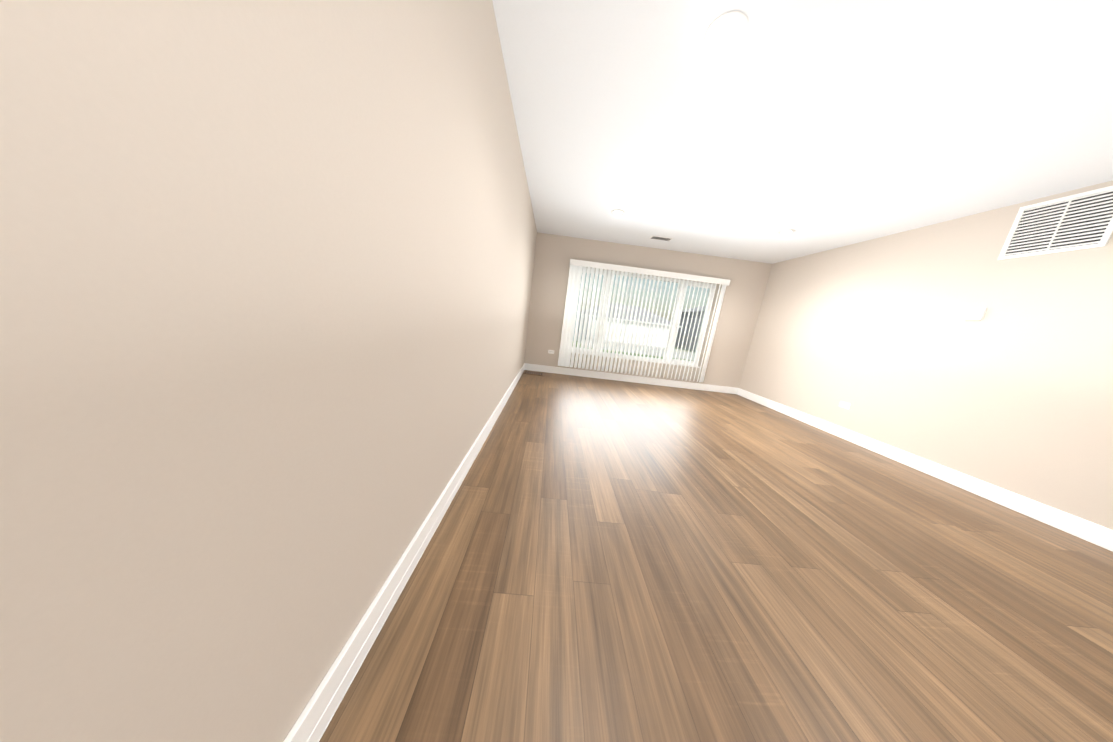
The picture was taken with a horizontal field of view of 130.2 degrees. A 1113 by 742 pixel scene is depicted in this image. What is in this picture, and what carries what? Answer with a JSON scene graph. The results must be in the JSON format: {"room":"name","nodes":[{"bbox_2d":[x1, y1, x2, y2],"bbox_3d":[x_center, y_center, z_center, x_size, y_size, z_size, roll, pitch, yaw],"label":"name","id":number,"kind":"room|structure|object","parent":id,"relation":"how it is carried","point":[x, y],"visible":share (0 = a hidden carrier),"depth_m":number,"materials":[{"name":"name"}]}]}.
{"room":"empty living room","nodes":[
{"label":"empty living room","id":0,"kind":"room"},
{"bbox_2d":[0,0,536,741],"bbox_3d":[-0.483,-0.154,-0.433,0.120,2.440,10.520,7,12,-2],"label":"wall","id":1,"kind":"structure","parent":0,"point":[266,272],"depth_m":0.37,"materials":[{"name":"paint"}]},
{"bbox_2d":[283,363,526,741],"bbox_3d":[-0.553,0.965,-0.143,0.024,0.130,10.404,7,12,-2],"label":"baseboard","id":2,"kind":"structure","parent":1,"relation":"attached to","point":[317,715],"depth_m":0.79,"materials":[{"name":"white wood"}]},
{"bbox_2d":[525,232,771,387],"bbox_3d":[1.615,-0.991,4.891,4.465,2.440,0.200,7,12,-2],"label":"wall","id":3,"kind":"structure","parent":0,"point":[739,310],"depth_m":4.72,"materials":[{"name":"paint"}]},
{"bbox_2d":[527,363,738,394],"bbox_3d":[1.477,0.155,5.015,4.170,0.130,0.020,7,12,-2],"label":"baseboard","id":4,"kind":"structure","parent":3,"relation":"attached to","point":[532,367],"depth_m":5.01,"materials":[{"name":"white wood"}]},
{"bbox_2d":[571,267,715,367],"bbox_3d":[1.542,-0.985,4.860,2.640,1.560,0.162,7,12,-2],"label":"window unit","id":5,"kind":"structure","parent":3,"relation":"in","point":[677,320],"depth_m":4.89,"materials":[{"name":"white plastic"}]},
{"bbox_2d":[558,259,729,381],"bbox_3d":[1.541,-0.859,4.757,2.850,1.900,0.114,7,12,-2],"label":"vertical blinds","id":6,"kind":"object","parent":3,"relation":"attached to","point":[571,304],"visible":0.98,"depth_m":4.73,"materials":[{"name":"white plastic"}]},
{"bbox_2d":[319,370,1112,741],"bbox_3d":[1.464,1.284,-0.011,4.345,0.060,10.720,7,12,-2],"label":"floor","id":7,"kind":"structure","parent":0,"point":[607,560],"depth_m":1.08,"materials":[{"name":"brown wood"}]},
{"bbox_2d":[523,371,543,375],"bbox_3d":[-0.415,0.040,4.745,0.360,0.008,0.260,7,12,-2],"label":"floor vent","id":8,"kind":"object","parent":7,"relation":"in","point":[534,373],"visible":0.98,"depth_m":4.72,"materials":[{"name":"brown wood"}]},
{"bbox_2d":[492,0,1112,263],"bbox_3d":[3.064,-1.027,-0.471,6.960,0.120,10.720,7,12,-2],"label":"ceiling","id":9,"kind":"structure","parent":0,"point":[818,126],"depth_m":1.59,"materials":[{"name":"paint"}]},
{"bbox_2d":[611,209,624,214],"bbox_3d":[0.779,-2.011,3.282,0.178,0.010,0.178,7,12,-2],"label":"recessed light","id":10,"kind":"object","parent":9,"relation":"in","point":[617,212],"visible":1,"depth_m":3.27,"materials":[{"name":"white"}]},
{"bbox_2d":[649,235,672,240],"bbox_3d":[1.625,-2.059,4.017,0.320,0.009,0.140,7,12,-2],"label":"ceiling vent","id":11,"kind":"object","parent":9,"relation":"in","point":[661,238],"visible":0.96,"depth_m":4.00,"materials":[{"name":"white plastic"}]},
{"bbox_2d":[704,11,747,52],"bbox_3d":[0.793,-1.585,1.216,0.178,0.010,0.178,7,12,-2],"label":"recessed light","id":12,"kind":"object","parent":9,"relation":"in","point":[725,31],"visible":1,"depth_m":1.21,"materials":[{"name":"white"}]},
{"bbox_2d":[778,229,795,233],"bbox_3d":[2.890,-1.745,3.249,0.178,0.010,0.178,7,12,-2],"label":"recessed light","id":13,"kind":"object","parent":9,"relation":"in","point":[788,231],"visible":1,"depth_m":3.23,"materials":[{"name":"white"}]},
{"bbox_2d":[739,181,1112,529],"bbox_3d":[3.831,0.344,-0.281,0.120,2.440,10.520,7,12,-2],"label":"wall","id":14,"kind":"structure","parent":0,"point":[1012,390],"depth_m":2.38,"materials":[{"name":"paint"}]},
{"bbox_2d":[839,401,850,408],"bbox_3d":[3.631,0.430,3.258,0.010,0.070,0.115,7,12,-2],"label":"electrical outlet","id":15,"kind":"object","parent":14,"relation":"attached to","point":[845,405],"visible":1,"depth_m":3.25,"materials":[{"name":"white plastic"}]},
{"bbox_2d":[739,388,1112,551],"bbox_3d":[3.595,0.877,2.765,0.020,0.130,4.765,7,12,-2],"label":"baseboard","id":16,"kind":"structure","parent":14,"relation":"attached to","point":[1101,536],"depth_m":2.25,"materials":[{"name":"white wood"}]},
{"bbox_2d":[964,308,986,319],"bbox_3d":[3.765,-0.512,2.324,0.024,0.105,0.090,7,12,-2],"label":"thermostat","id":17,"kind":"object","parent":14,"relation":"attached to","point":[975,313],"visible":0.98,"depth_m":2.32,"materials":[{"name":"white plastic"}]},
{"bbox_2d":[998,186,1112,259],"bbox_3d":[3.853,-1.118,1.982,0.016,0.415,0.445,7,12,-2],"label":"air vent","id":18,"kind":"object","parent":14,"relation":"in","point":[1083,220],"visible":1,"depth_m":1.97,"materials":[{"name":"white plastic"}]},
{"label":"outside","id":19,"kind":"structure","parent":0,"visible":0},
{"bbox_2d":[572,341,694,360],"bbox_3d":[6.876,-4.781,36.336,75.000,0.100,62.800,7,12,-2],"label":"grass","id":20,"kind":"structure","parent":19,"point":[635,353],"depth_m":17.52,"materials":[{"name":"green plant"}]},
{"bbox_2d":[573,276,584,340],"bbox_3d":[-3.530,-6.359,23.790,11.100,5.500,5.500,7,12,-2],"label":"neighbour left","id":21,"kind":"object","parent":20,"relation":"on","point":[577,309],"depth_m":21.29,"materials":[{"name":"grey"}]},
{"bbox_2d":[577,303,679,346],"bbox_3d":[7.540,-5.761,30.718,11.000,4.170,7.720,7,12,-2],"label":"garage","id":22,"kind":"structure","parent":20,"relation":"on","point":[651,329],"depth_m":27.53,"materials":[{"name":"white"}]},
{"bbox_2d":[577,337,693,359],"bbox_3d":[7.681,-1.969,22.834,11.700,0.020,10.000,7,12,-2],"label":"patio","id":23,"kind":"structure","parent":20,"relation":"on","point":[678,351],"depth_m":21.58,"materials":[{"name":"concrete"}]},
{"bbox_2d":[673,306,704,351],"bbox_3d":[20.177,-4.218,25.777,11.800,6.200,12.600,7,12,-2],"label":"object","id":24,"kind":"object","parent":20,"relation":"on","point":[691,328],"depth_m":28.33,"materials":[{"name":"grey"}]}
]}

